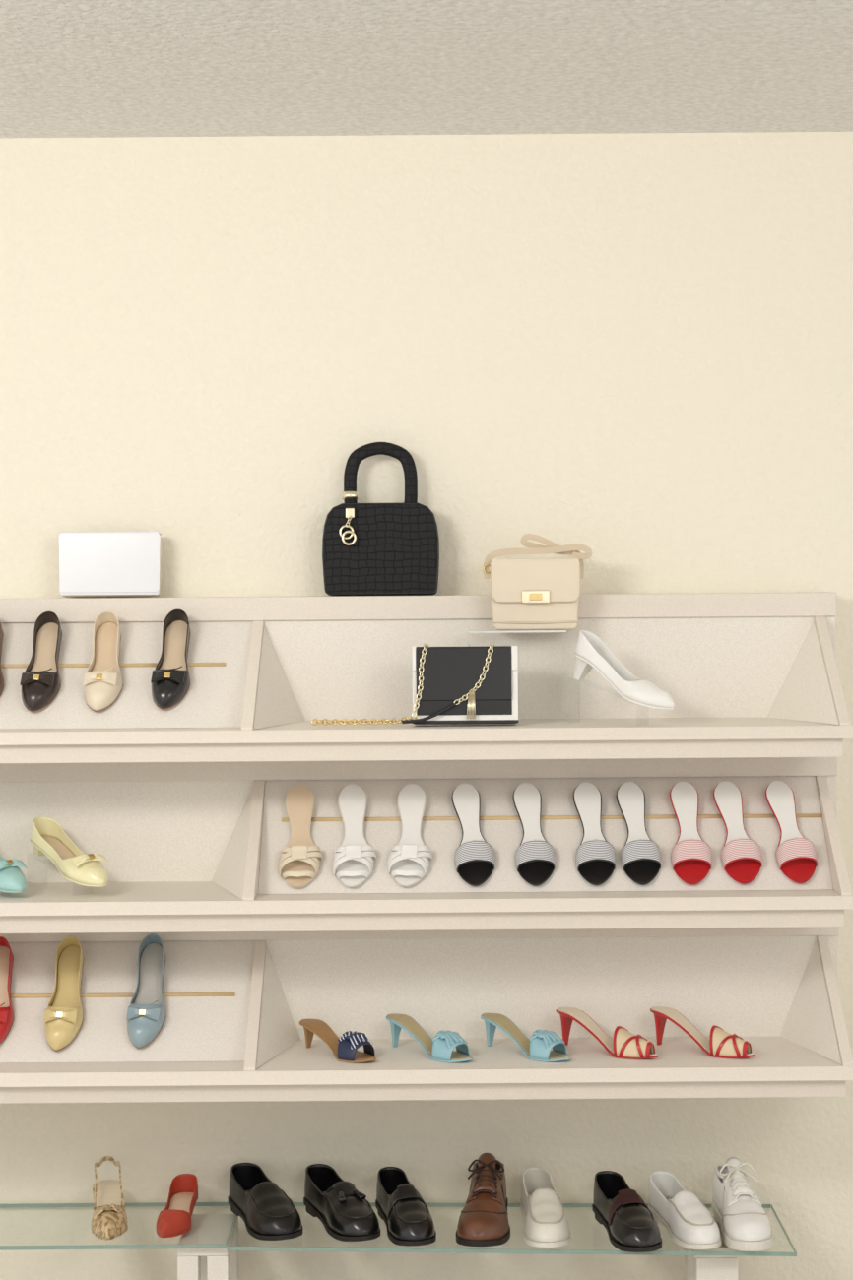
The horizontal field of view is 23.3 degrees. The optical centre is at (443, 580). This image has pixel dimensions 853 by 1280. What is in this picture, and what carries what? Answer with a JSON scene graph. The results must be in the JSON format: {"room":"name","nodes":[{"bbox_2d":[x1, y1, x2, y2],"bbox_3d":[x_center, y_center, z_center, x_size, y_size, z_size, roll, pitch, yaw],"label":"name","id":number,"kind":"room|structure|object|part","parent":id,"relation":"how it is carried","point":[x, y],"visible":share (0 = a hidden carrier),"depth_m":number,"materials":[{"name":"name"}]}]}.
{"room":"shoe store","nodes":[
{"label":"shoe store","id":0,"kind":"room"},
{"bbox_2d":[0,131,852,1279],"bbox_3d":[0.003,0.315,4.260,6.000,2.470,0.120,0,0,0],"label":"wall","id":1,"kind":"structure","parent":0,"point":[635,350],"depth_m":4.20,"materials":[{"name":"paint"}]},
{"bbox_2d":[0,926,852,1103],"bbox_3d":[-0.254,0.821,4.016,2.079,0.311,0.367,0,0,0],"label":"display shelf","id":2,"kind":"object","parent":1,"relation":"attached to","point":[235,1002],"visible":0.84,"depth_m":4.07,"materials":[{"name":"laminate"}]},
{"bbox_2d":[0,936,13,1043],"bbox_3d":[-0.863,0.796,4.009,0.075,0.199,0.162,0,0,7],"label":"ballet flat shoe","id":3,"kind":"object","parent":2,"relation":"on","point":[6,954],"visible":1,"depth_m":4.02,"materials":[{"name":"red leather"}]},
{"bbox_2d":[43,935,84,1051],"bbox_3d":[-0.727,0.795,4.008,0.075,0.199,0.162,0,0,10],"label":"ballet flat shoe","id":4,"kind":"object","parent":2,"relation":"on","point":[63,1019],"visible":1,"depth_m":4.01,"materials":[{"name":"yellow leather"}]},
{"bbox_3d":[-0.731,0.827,3.942,0.013,0.012,0.008,1,-42,1],"label":"buckle plate","id":5,"kind":"part","parent":4,"relation":"part of","materials":[{"name":"gold metal"}]},
{"bbox_3d":[-0.830,0.808,4.026,0.848,0.008,0.008,0,0,0],"label":"shoe rod","id":6,"kind":"part","parent":2,"relation":"part of","materials":[{"name":"brown wood"}]},
{"bbox_2d":[126,933,166,1048],"bbox_3d":[-0.568,0.791,4.011,0.074,0.199,0.162,0,0,11],"label":"ballet flat shoe","id":7,"kind":"object","parent":2,"relation":"on","point":[146,1011],"visible":1,"depth_m":4.01,"materials":[{"name":"blue leather"}]},
{"bbox_3d":[-0.574,0.823,3.945,0.013,0.012,0.008,2,-42,2],"label":"buckle plate","id":8,"kind":"part","parent":7,"relation":"part of","materials":[{"name":"gold metal"}]},
{"bbox_2d":[299,1019,375,1062],"bbox_3d":[-0.200,0.884,3.978,0.070,0.053,0.207,0,0,-44],"label":"heeled mule","id":9,"kind":"object","parent":2,"relation":"on","point":[345,1049],"visible":1,"depth_m":3.95,"materials":[{"name":"blue leather"}]},
{"bbox_3d":[-0.255,0.689,4.106,2.079,0.047,0.008,0,0,0],"label":"rail","id":10,"kind":"part","parent":2,"relation":"part of","materials":[{"name":"laminate"}]},
{"bbox_3d":[-0.272,0.953,3.861,2.042,0.035,0.020,0,0,0],"label":"moulding","id":11,"kind":"part","parent":2,"relation":"part of","materials":[{"name":"laminate"}]},
{"bbox_2d":[385,1013,472,1062],"bbox_3d":[-0.025,0.879,3.978,0.222,0.061,0.070,0,0,44],"label":"heeled mule","id":12,"kind":"object","parent":2,"relation":"on","point":[440,1048],"visible":1,"depth_m":3.95,"materials":[{"name":"blue leather"}]},
{"bbox_3d":[-0.254,0.821,4.155,2.079,0.311,0.090,0,0,0],"label":"panel","id":13,"kind":"part","parent":2,"relation":"part of","materials":[{"name":"laminate"}]},
{"bbox_2d":[480,1013,570,1061],"bbox_3d":[0.161,0.877,3.978,0.222,0.061,0.070,0,0,44],"label":"heeled mule","id":14,"kind":"object","parent":2,"relation":"on","point":[539,1046],"visible":1,"depth_m":3.95,"materials":[{"name":"blue leather"}]},
{"bbox_2d":[555,1007,657,1059],"bbox_3d":[0.318,0.871,3.983,0.230,0.071,0.067,0,0,38],"label":"heeled mule","id":15,"kind":"object","parent":2,"relation":"on","point":[624,1045],"visible":0.98,"depth_m":3.96,"materials":[{"name":"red leather"}]},
{"bbox_3d":[0.342,0.879,3.964,0.020,0.049,0.067,0,0,38],"label":"strap trim","id":16,"kind":"part","parent":15,"relation":"part of","materials":[{"name":"red leather"}]},
{"bbox_3d":[0.365,0.885,3.937,0.067,0.036,0.015,0,0,-11],"label":"strap trim","id":17,"kind":"part","parent":15,"relation":"part of","materials":[{"name":"red leather"}]},
{"bbox_3d":[0.373,0.884,3.946,0.015,0.037,0.071,0,0,0],"label":"strap trim","id":18,"kind":"part","parent":15,"relation":"part of","materials":[{"name":"red leather"}]},
{"bbox_3d":[0.393,0.887,3.921,0.008,0.027,0.027,0,0,38],"label":"toe trim","id":19,"kind":"part","parent":15,"relation":"part of","materials":[{"name":"red leather"}]},
{"bbox_2d":[649,1006,755,1058],"bbox_3d":[0.501,0.870,3.983,0.230,0.071,0.067,0,0,38],"label":"heeled mule","id":20,"kind":"object","parent":2,"relation":"on","point":[720,1044],"visible":1,"depth_m":3.96,"materials":[{"name":"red leather"}]},
{"bbox_3d":[0.525,0.877,3.964,0.020,0.049,0.067,0,0,38],"label":"strap trim","id":21,"kind":"part","parent":20,"relation":"part of","materials":[{"name":"red leather"}]},
{"bbox_3d":[0.549,0.883,3.937,0.067,0.036,0.015,0,0,-11],"label":"strap trim","id":22,"kind":"part","parent":20,"relation":"part of","materials":[{"name":"red leather"}]},
{"bbox_3d":[0.556,0.883,3.946,0.015,0.037,0.071,0,0,0],"label":"strap trim","id":23,"kind":"part","parent":20,"relation":"part of","materials":[{"name":"red leather"}]},
{"bbox_3d":[0.577,0.886,3.921,0.008,0.027,0.027,0,0,38],"label":"toe trim","id":24,"kind":"part","parent":20,"relation":"part of","materials":[{"name":"red leather"}]},
{"bbox_3d":[0.753,0.804,3.981,0.020,0.200,0.258,0,0,0],"label":"panel","id":25,"kind":"part","parent":2,"relation":"part of","materials":[{"name":"laminate"}]},
{"bbox_2d":[0,591,852,763],"bbox_3d":[-0.259,0.186,4.016,2.079,0.311,0.367,0,0,0],"label":"display shelf","id":26,"kind":"object","parent":1,"relation":"attached to","point":[744,674],"visible":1,"depth_m":4.10,"materials":[{"name":"laminate"}]},
{"bbox_2d":[0,622,4,696],"bbox_3d":[-0.883,0.156,4.015,0.075,0.191,0.155,0,0,7],"label":"shoe","id":27,"kind":"object","parent":26,"relation":"on","point":[2,684],"visible":1,"depth_m":4.03,"materials":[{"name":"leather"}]},
{"bbox_2d":[20,611,62,711],"bbox_3d":[-0.772,0.155,4.015,0.074,0.191,0.156,0,0,11],"label":"ballet flat shoe","id":28,"kind":"object","parent":26,"relation":"on","point":[40,682],"visible":1,"depth_m":4.01,"materials":[{"name":"brown leather"}]},
{"bbox_3d":[-0.777,0.184,3.950,0.013,0.012,0.008,2,-42,2],"label":"buckle plate","id":29,"kind":"part","parent":28,"relation":"part of","materials":[{"name":"gold metal"}]},
{"bbox_2d":[83,610,123,711],"bbox_3d":[-0.653,0.154,4.015,0.075,0.191,0.155,0,0,9],"label":"ballet flat shoe","id":30,"kind":"object","parent":26,"relation":"on","point":[102,679],"visible":1,"depth_m":4.01,"materials":[{"name":"beige leather"}]},
{"bbox_3d":[-0.657,0.183,3.950,0.013,0.012,0.008,0,-42,1],"label":"buckle plate","id":31,"kind":"part","parent":30,"relation":"part of","materials":[{"name":"gold metal"}]},
{"bbox_2d":[59,531,162,597],"bbox_3d":[-0.666,-0.033,4.147,0.203,0.131,0.048,0,0,0],"label":"clutch bag","id":32,"kind":"object","parent":26,"relation":"on","point":[92,564],"visible":1,"depth_m":4.13,"materials":[{"name":"white leather"}]},
{"bbox_3d":[-0.666,0.015,4.128,0.197,0.026,0.004,0,-4,0],"label":"panel","id":33,"kind":"part","parent":32,"relation":"part of","materials":[{"name":"white leather"}]},
{"bbox_3d":[-0.842,0.166,4.033,0.834,0.008,0.008,0,0,0],"label":"shoe rod","id":34,"kind":"part","parent":26,"relation":"part of","materials":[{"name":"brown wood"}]},
{"bbox_2d":[150,608,191,709],"bbox_3d":[-0.528,0.150,4.018,0.074,0.191,0.154,0,0,-6],"label":"ballet flat shoe","id":35,"kind":"object","parent":26,"relation":"on","point":[170,678],"visible":1,"depth_m":4.02,"materials":[{"name":"black leather"}]},
{"bbox_3d":[-0.527,0.180,3.953,0.013,0.011,0.008,3,-42,3],"label":"buckle plate","id":36,"kind":"part","parent":35,"relation":"part of","materials":[{"name":"gold metal"}]},
{"bbox_2d":[321,442,439,595],"bbox_3d":[-0.125,-0.125,4.145,0.233,0.309,0.090,0,0,0],"label":"handbag","id":37,"kind":"object","parent":26,"relation":"on","point":[368,548],"visible":1,"depth_m":4.12,"materials":[{"name":"leather"}]},
{"bbox_3d":[-0.187,-0.118,4.106,0.013,0.025,0.006,0,0,-7],"label":"charm chain","id":38,"kind":"part","parent":37,"relation":"part of","materials":[{"name":"gold metal"}]},
{"bbox_3d":[-0.126,-0.211,4.154,0.148,0.137,0.012,0,-2,0],"label":"handle","id":39,"kind":"part","parent":37,"relation":"part of","materials":[{"name":"leather"}]},
{"bbox_2d":[311,641,517,725],"bbox_3d":[-0.055,0.197,3.935,0.394,0.157,0.075,0,0,-4],"label":"bag","id":40,"kind":"object","parent":26,"relation":"on","point":[452,685],"visible":1,"depth_m":3.92,"materials":[{"name":"black leather"}]},
{"bbox_3d":[-0.149,0.265,3.910,0.203,0.016,0.014,0,0,2],"label":"strap chain","id":41,"kind":"part","parent":40,"relation":"part of","materials":[{"name":"gold metal"}]},
{"bbox_3d":[-0.039,0.189,3.926,0.021,0.141,0.057,0,0,28],"label":"strap chain","id":42,"kind":"part","parent":40,"relation":"part of","materials":[{"name":"gold metal"}]},
{"bbox_3d":[0.040,0.232,3.920,0.180,0.044,0.002,0,-6,0],"label":"panel","id":43,"kind":"part","parent":40,"relation":"part of","materials":[{"name":"black leather"}]},
{"label":"border panel","id":44,"kind":"part","parent":40,"relation":"part of","materials":[{"name":"leather"}]},
{"bbox_3d":[0.042,0.267,3.918,0.201,0.006,0.004,0,-6,0],"label":"trim","id":45,"kind":"part","parent":40,"relation":"part of","materials":[{"name":"white leather"}]},
{"bbox_3d":[0.065,0.176,3.920,0.089,0.117,0.031,0,0,-31],"label":"strap chain","id":46,"kind":"part","parent":40,"relation":"part of","materials":[{"name":"gold metal"}]},
{"bbox_3d":[-0.260,0.054,4.106,2.079,0.047,0.008,0,0,0],"label":"rail","id":47,"kind":"part","parent":26,"relation":"part of","materials":[{"name":"laminate"}]},
{"bbox_3d":[-0.277,0.319,3.861,2.042,0.035,0.020,0,0,0],"label":"moulding","id":48,"kind":"part","parent":26,"relation":"part of","materials":[{"name":"laminate"}]},
{"bbox_2d":[468,630,566,633],"bbox_3d":[0.144,0.185,4.055,0.190,0.178,0.081,0,0,0],"label":"display riser","id":49,"kind":"object","parent":26,"relation":"on","point":[506,631],"visible":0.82,"depth_m":4.01,"materials":[{"name":"clear plastic"}]},
{"bbox_2d":[482,533,591,630],"bbox_3d":[0.185,0.001,4.047,0.215,0.188,0.078,0,0,-2],"label":"shoulder bag","id":50,"kind":"object","parent":49,"relation":"on","point":[527,594],"visible":1,"depth_m":4.02,"materials":[{"name":"beige leather"}]},
{"bbox_3d":[0.748,0.170,3.981,0.020,0.200,0.258,0,0,0],"label":"panel","id":51,"kind":"part","parent":26,"relation":"part of","materials":[{"name":"laminate"}]},
{"bbox_3d":[0.313,0.229,3.941,0.154,0.087,0.044,0,0,34],"label":"stand","id":52,"kind":"object","parent":26,"relation":"on","visible":0},
{"bbox_2d":[573,630,674,708],"bbox_3d":[0.341,0.167,3.921,0.215,0.147,0.074,0,0,27],"label":"pump","id":53,"kind":"object","parent":52,"relation":"on","point":[590,652],"visible":1,"depth_m":3.92,"materials":[{"name":"white leather"}]},
{"bbox_2d":[0,757,852,933],"bbox_3d":[-0.257,0.503,4.016,2.079,0.311,0.367,0,0,0],"label":"display shelf","id":54,"kind":"object","parent":1,"relation":"attached to","point":[187,847],"visible":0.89,"depth_m":4.03,"materials":[{"name":"laminate"}]},
{"bbox_2d":[277,784,322,888],"bbox_3d":[-0.271,0.492,4.004,0.084,0.182,0.162,0,0,5],"label":"sandal","id":55,"kind":"object","parent":54,"relation":"on","point":[298,864],"visible":1,"depth_m":3.97,"materials":[{"name":"beige leather"}]},
{"bbox_2d":[331,783,376,887],"bbox_3d":[-0.168,0.491,4.004,0.084,0.182,0.162,0,0,5],"label":"sandal","id":56,"kind":"object","parent":54,"relation":"on","point":[352,861],"visible":1,"depth_m":3.97,"materials":[{"name":"white leather"}]},
{"bbox_2d":[387,783,432,887],"bbox_3d":[-0.057,0.490,4.003,0.084,0.182,0.162,0,0,11],"label":"sandal","id":57,"kind":"object","parent":54,"relation":"on","point":[409,860],"visible":1,"depth_m":3.97,"materials":[{"name":"white leather"}]},
{"bbox_3d":[-0.258,0.371,4.106,2.079,0.047,0.008,0,0,0],"label":"rail","id":58,"kind":"part","parent":54,"relation":"part of","materials":[{"name":"laminate"}]},
{"bbox_3d":[-0.257,0.503,4.155,2.079,0.311,0.090,0,0,0],"label":"panel","id":59,"kind":"part","parent":54,"relation":"part of","materials":[{"name":"laminate"}]},
{"bbox_3d":[-0.274,0.636,3.861,2.042,0.035,0.020,0,0,0],"label":"moulding","id":60,"kind":"part","parent":54,"relation":"part of","materials":[{"name":"laminate"}]},
{"bbox_2d":[450,783,495,886],"bbox_3d":[0.058,0.489,4.006,0.078,0.181,0.162,0,0,-4],"label":"sandal","id":61,"kind":"object","parent":54,"relation":"on","point":[475,859],"visible":1,"depth_m":3.96,"materials":[{"name":"white leather"}]},
{"bbox_3d":[0.062,0.543,3.948,0.073,0.008,0.027,-4,-42,-3],"label":"strap trim","id":62,"kind":"part","parent":61,"relation":"part of","materials":[{"name":"black leather"}]},
{"bbox_2d":[512,782,555,886],"bbox_3d":[0.176,0.488,4.005,0.078,0.182,0.161,0,0,-1],"label":"sandal","id":63,"kind":"object","parent":54,"relation":"on","point":[535,858],"visible":1,"depth_m":3.96,"materials":[{"name":"white leather"}]},
{"bbox_3d":[0.177,0.542,3.947,0.073,0.008,0.027,-3,-42,-2],"label":"strap trim","id":64,"kind":"part","parent":63,"relation":"part of","materials":[{"name":"black leather"}]},
{"bbox_3d":[0.211,0.463,4.044,1.054,0.008,0.008,0,0,0],"label":"shoe rod","id":65,"kind":"part","parent":54,"relation":"part of","materials":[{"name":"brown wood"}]},
{"bbox_2d":[573,782,615,885],"bbox_3d":[0.288,0.488,4.005,0.078,0.182,0.161,0,0,-8],"label":"sandal","id":66,"kind":"object","parent":54,"relation":"on","point":[595,857],"visible":1,"depth_m":3.96,"materials":[{"name":"white leather"}]},
{"bbox_3d":[0.293,0.541,3.947,0.073,0.008,0.027,-2,-42,-2],"label":"strap trim","id":67,"kind":"part","parent":66,"relation":"part of","materials":[{"name":"black leather"}]},
{"bbox_2d":[616,781,661,885],"bbox_3d":[0.379,0.487,4.005,0.078,0.182,0.161,0,0,-1],"label":"sandal","id":68,"kind":"object","parent":54,"relation":"on","point":[640,857],"visible":1,"depth_m":3.96,"materials":[{"name":"white leather"}]},
{"bbox_3d":[0.380,0.540,3.947,0.073,0.008,0.027,-3,-42,-2],"label":"strap trim","id":69,"kind":"part","parent":68,"relation":"part of","materials":[{"name":"black leather"}]},
{"bbox_2d":[669,781,711,885],"bbox_3d":[0.479,0.486,4.004,0.078,0.182,0.161,0,0,5],"label":"sandal","id":70,"kind":"object","parent":54,"relation":"on","point":[690,857],"visible":1,"depth_m":3.96,"materials":[{"name":"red leather"}]},
{"bbox_3d":[0.476,0.540,3.947,0.073,0.008,0.027,0,-42,0],"label":"strap trim","id":71,"kind":"part","parent":70,"relation":"part of","materials":[{"name":"red leather"}]},
{"bbox_2d":[712,780,762,884],"bbox_3d":[0.570,0.485,4.005,0.078,0.181,0.162,0,0,-3],"label":"sandal","id":72,"kind":"object","parent":54,"relation":"on","point":[740,856],"visible":1,"depth_m":3.96,"materials":[{"name":"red leather"}]},
{"bbox_3d":[0.573,0.539,3.947,0.073,0.008,0.027,-4,-42,-3],"label":"strap trim","id":73,"kind":"part","parent":72,"relation":"part of","materials":[{"name":"red leather"}]},
{"bbox_2d":[765,780,817,883],"bbox_3d":[0.675,0.484,4.006,0.078,0.181,0.162,0,0,-5],"label":"sandal","id":74,"kind":"object","parent":54,"relation":"on","point":[796,855],"visible":1,"depth_m":3.97,"materials":[{"name":"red leather"}]},
{"bbox_3d":[0.679,0.537,3.948,0.073,0.008,0.027,-5,-42,-4],"label":"strap trim","id":75,"kind":"part","parent":74,"relation":"part of","materials":[{"name":"red leather"}]},
{"bbox_3d":[0.751,0.487,3.981,0.020,0.200,0.258,0,0,0],"label":"panel","id":76,"kind":"part","parent":54,"relation":"part of","materials":[{"name":"laminate"}]},
{"bbox_3d":[-0.741,0.563,3.997,0.044,0.069,0.164,0,0,-43],"label":"stand","id":77,"kind":"object","parent":54,"relation":"on","visible":0},
{"bbox_2d":[30,816,108,887],"bbox_3d":[-0.713,0.518,3.975,0.077,0.114,0.234,0,0,-41],"label":"pump","id":78,"kind":"object","parent":77,"relation":"on","point":[48,839],"visible":1,"depth_m":3.97,"materials":[{"name":"yellow leather"}]},
{"bbox_3d":[-0.668,0.523,3.923,0.013,0.008,0.011,0,13,-43],"label":"buckle plate","id":79,"kind":"part","parent":78,"relation":"part of","materials":[{"name":"gold metal"}]},
{"bbox_3d":[-0.896,0.570,3.997,0.044,0.059,0.164,0,0,-43],"label":"stand","id":80,"kind":"object","parent":54,"relation":"on","visible":0},
{"bbox_2d":[0,855,27,893],"bbox_3d":[-0.868,0.529,3.975,0.077,0.114,0.234,0,0,-41],"label":"pump","id":81,"kind":"object","parent":80,"relation":"on","point":[12,878],"visible":1,"depth_m":3.90,"materials":[{"name":"teal leather"}]},
{"bbox_3d":[-0.823,0.534,3.923,0.013,0.008,0.012,0,13,-43],"label":"buckle plate","id":82,"kind":"part","parent":81,"relation":"part of","materials":[{"name":"gold metal"}]},
{"bbox_2d":[0,0,852,138],"bbox_3d":[-0.007,-0.958,1.660,6.000,0.104,5.320,0,0,0],"label":"ceiling","id":83,"kind":"structure","parent":0,"point":[69,68],"depth_m":3.64,"materials":[{"name":"white paint"}]},
{"bbox_3d":[0.013,1.600,1.660,6.000,0.100,5.320,0,0,0],"label":"floor","id":84,"kind":"structure","parent":0,"visible":0},
{"bbox_2d":[177,1214,238,1279],"bbox_3d":[-0.457,1.410,4.040,0.097,0.287,0.200,0,0,0],"label":"frame","id":85,"kind":"object","parent":84,"relation":"on","point":[206,1229],"visible":0.83,"depth_m":3.97,"materials":[{"name":"laminate"}]},
{"bbox_2d":[0,1202,236,1250],"bbox_3d":[-0.851,1.266,4.056,0.879,0.008,0.268,0,0,0],"label":"glass shelf","id":86,"kind":"object","parent":85,"relation":"on","point":[102,1247],"visible":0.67,"depth_m":3.92,"materials":[{"name":"clear glass"}]},
{"bbox_2d":[90,1155,127,1240],"bbox_3d":[-0.654,1.209,4.050,0.070,0.100,0.246,0,0,-9],"label":"pump","id":87,"kind":"object","parent":86,"relation":"on","point":[109,1221],"visible":1,"depth_m":4.01,"materials":[{"name":"beige leather"}]},
{"bbox_2d":[155,1173,197,1237],"bbox_3d":[-0.519,1.222,4.040,0.067,0.071,0.202,0,0,7],"label":"pump","id":88,"kind":"object","parent":86,"relation":"on","point":[174,1220],"visible":1,"depth_m":4.07,"materials":[{"name":"red leather"}]},
{"bbox_3d":[-0.486,1.421,3.960,0.040,0.266,0.040,0,0,0],"label":"leg","id":89,"kind":"part","parent":85,"relation":"part of","materials":[{"name":"laminate"}]},
{"bbox_3d":[-0.486,1.421,4.120,0.040,0.266,0.040,0,0,0],"label":"leg","id":90,"kind":"part","parent":85,"relation":"part of","materials":[{"name":"laminate"}]},
{"bbox_3d":[-0.429,1.420,3.960,0.040,0.266,0.040,0,0,0],"label":"leg","id":91,"kind":"part","parent":85,"relation":"part of","materials":[{"name":"laminate"}]},
{"bbox_3d":[-0.429,1.420,4.120,0.040,0.266,0.040,0,0,0],"label":"leg","id":92,"kind":"part","parent":85,"relation":"part of","materials":[{"name":"laminate"}]},
{"bbox_2d":[684,1216,740,1279],"bbox_3d":[0.523,1.408,4.040,0.088,0.276,0.200,0,0,0],"label":"frame","id":93,"kind":"object","parent":84,"relation":"on","point":[696,1267],"visible":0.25,"depth_m":3.94,"materials":[{"name":"laminate"}]},
{"bbox_2d":[226,1202,796,1256],"bbox_3d":[0.128,1.264,4.039,1.074,0.020,0.302,0,0,0],"label":"glass shelf","id":94,"kind":"object","parent":93,"relation":"on","point":[289,1248],"visible":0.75,"depth_m":3.90,"materials":[{"name":"clear glass"}]},
{"bbox_2d":[228,1162,302,1240],"bbox_3d":[-0.349,1.216,4.052,0.103,0.083,0.275,0,0,-24],"label":"loafer","id":95,"kind":"object","parent":94,"relation":"on","point":[267,1212],"visible":1,"depth_m":4.00,"materials":[{"name":"black leather"}]},
{"bbox_2d":[303,1163,380,1241],"bbox_3d":[-0.198,1.216,4.047,0.097,0.083,0.275,0,0,-25],"label":"loafer","id":96,"kind":"object","parent":94,"relation":"on","point":[345,1213],"visible":1,"depth_m":4.00,"materials":[{"name":"black leather"}]},
{"bbox_3d":[-0.198,1.185,4.046,0.061,0.017,0.015,0,0,-25],"label":"collar cord","id":97,"kind":"part","parent":96,"relation":"part of","materials":[{"name":"black leather"}]},
{"bbox_2d":[375,1166,436,1246],"bbox_3d":[-0.074,1.216,4.023,0.091,0.085,0.269,0,0,-14],"label":"loafer","id":98,"kind":"object","parent":94,"relation":"on","point":[409,1222],"visible":1,"depth_m":3.97,"materials":[{"name":"black leather"}]},
{"bbox_2d":[455,1152,510,1246],"bbox_3d":[0.083,1.194,4.024,0.103,0.130,0.275,0,0,7],"label":"shoe","id":99,"kind":"object","parent":94,"relation":"on","point":[482,1221],"visible":1,"depth_m":3.96,"materials":[{"name":"leather"}]},
{"bbox_2d":[519,1166,571,1247],"bbox_3d":[0.196,1.218,4.020,0.091,0.083,0.269,0,0,-3],"label":"loafer","id":100,"kind":"object","parent":94,"relation":"on","point":[545,1220],"visible":1,"depth_m":3.96,"materials":[{"name":"white leather"}]},
{"bbox_2d":[591,1170,661,1252],"bbox_3d":[0.355,1.218,3.996,0.095,0.085,0.275,0,0,-12],"label":"loafer","id":101,"kind":"object","parent":94,"relation":"on","point":[629,1224],"visible":1,"depth_m":3.95,"materials":[{"name":"black leather"}]},
{"bbox_2d":[647,1170,720,1249],"bbox_3d":[0.468,1.219,4.006,0.087,0.083,0.262,0,0,-16],"label":"loafer","id":102,"kind":"object","parent":94,"relation":"on","point":[687,1221],"visible":1,"depth_m":3.97,"materials":[{"name":"white leather"}]},
{"bbox_2d":[710,1156,771,1250],"bbox_3d":[0.577,1.196,4.005,0.093,0.130,0.269,0,0,-4],"label":"shoe","id":103,"kind":"object","parent":94,"relation":"on","point":[744,1225],"visible":1,"depth_m":3.96,"materials":[{"name":"white leather"}]},
{"bbox_3d":[0.523,1.418,4.120,0.080,0.255,0.040,0,0,0],"label":"leg","id":104,"kind":"part","parent":93,"relation":"part of","materials":[{"name":"laminate"}]},
{"bbox_3d":[0.523,1.418,3.960,0.080,0.255,0.040,0,0,0],"label":"leg","id":105,"kind":"part","parent":93,"relation":"part of","materials":[{"name":"laminate"}]}
]}

